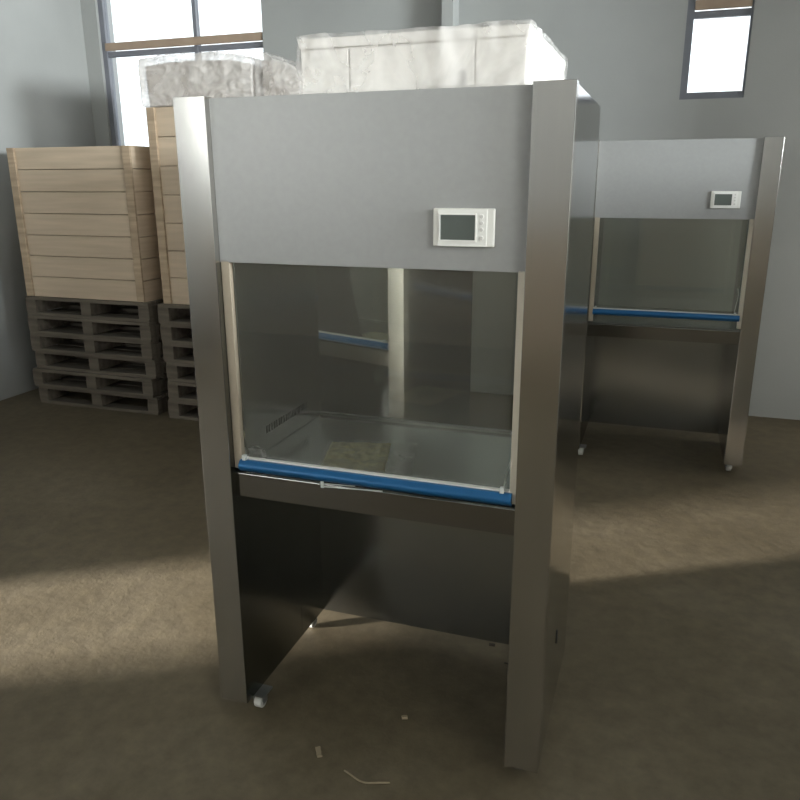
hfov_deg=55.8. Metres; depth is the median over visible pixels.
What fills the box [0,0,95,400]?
wall
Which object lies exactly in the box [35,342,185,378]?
pallet
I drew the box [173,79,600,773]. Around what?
bench
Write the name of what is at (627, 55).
wall
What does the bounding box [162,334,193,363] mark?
pallet
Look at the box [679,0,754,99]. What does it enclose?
window
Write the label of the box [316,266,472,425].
bench
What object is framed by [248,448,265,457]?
scrap
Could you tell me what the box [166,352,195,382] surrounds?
pallet
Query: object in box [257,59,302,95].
wrapped bundle
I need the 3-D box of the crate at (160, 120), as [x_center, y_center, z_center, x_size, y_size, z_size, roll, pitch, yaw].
[-1.023,-1.341,5.259,1.040,1.276,0.796,5,17,18]
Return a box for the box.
[298,24,564,93]
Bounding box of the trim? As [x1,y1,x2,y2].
[442,0,458,25]
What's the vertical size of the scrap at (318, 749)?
0.008 m
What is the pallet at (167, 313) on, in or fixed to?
on the pallet at (170, 333)
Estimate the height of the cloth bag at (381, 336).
0.018 m
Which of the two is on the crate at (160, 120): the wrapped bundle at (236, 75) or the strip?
the wrapped bundle at (236, 75)
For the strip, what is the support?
on the floor
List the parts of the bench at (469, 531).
corner post, sash glass, panel, film strip, header panel, sill, rail, panel, plate, sash cord, corner post, panel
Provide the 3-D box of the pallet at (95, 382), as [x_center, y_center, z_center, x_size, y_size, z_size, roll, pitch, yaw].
[-2.170,-0.235,5.984,1.090,0.138,0.800,5,17,18]
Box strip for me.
[344,770,389,783]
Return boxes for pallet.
[25,296,163,322]
[28,306,189,341]
[30,325,162,360]
[32,358,167,397]
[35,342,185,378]
[39,375,168,414]
[157,303,190,325]
[160,316,192,344]
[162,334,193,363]
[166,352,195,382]
[167,372,197,402]
[168,390,198,420]
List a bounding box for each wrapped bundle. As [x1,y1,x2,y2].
[138,51,262,106]
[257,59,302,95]
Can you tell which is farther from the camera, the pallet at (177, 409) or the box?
the pallet at (177, 409)
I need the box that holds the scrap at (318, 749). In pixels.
[315,746,321,757]
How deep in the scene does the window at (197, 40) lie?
6.25 m
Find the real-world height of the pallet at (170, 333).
0.138 m
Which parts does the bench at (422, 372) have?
sash glass, sill, panel, rail, corner post, panel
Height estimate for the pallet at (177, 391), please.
0.138 m
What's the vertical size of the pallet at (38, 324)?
0.138 m
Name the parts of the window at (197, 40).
transom rail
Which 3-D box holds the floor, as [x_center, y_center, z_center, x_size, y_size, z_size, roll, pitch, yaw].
[-0.973,1.258,1.771,7.300,0.100,10.000,5,17,18]
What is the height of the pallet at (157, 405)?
0.138 m
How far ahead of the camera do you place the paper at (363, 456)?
2.27 m
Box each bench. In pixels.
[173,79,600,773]
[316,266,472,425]
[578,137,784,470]
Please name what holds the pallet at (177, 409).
on the floor
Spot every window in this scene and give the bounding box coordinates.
[97,0,262,145]
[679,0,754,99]
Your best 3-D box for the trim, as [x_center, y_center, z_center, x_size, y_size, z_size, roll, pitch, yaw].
[0.358,-2.128,5.502,0.080,4.300,0.160,5,17,18]
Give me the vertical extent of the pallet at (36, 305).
0.138 m
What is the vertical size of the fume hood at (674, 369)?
1.854 m
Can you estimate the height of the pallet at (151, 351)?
0.138 m
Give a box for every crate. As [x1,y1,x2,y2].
[6,145,165,301]
[146,107,189,304]
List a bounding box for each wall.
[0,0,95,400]
[80,0,799,419]
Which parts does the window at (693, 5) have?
transom rail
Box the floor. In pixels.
[0,388,799,799]
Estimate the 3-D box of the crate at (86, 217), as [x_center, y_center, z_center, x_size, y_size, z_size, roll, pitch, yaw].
[-2.157,-1.336,5.668,1.040,1.046,0.796,5,17,18]

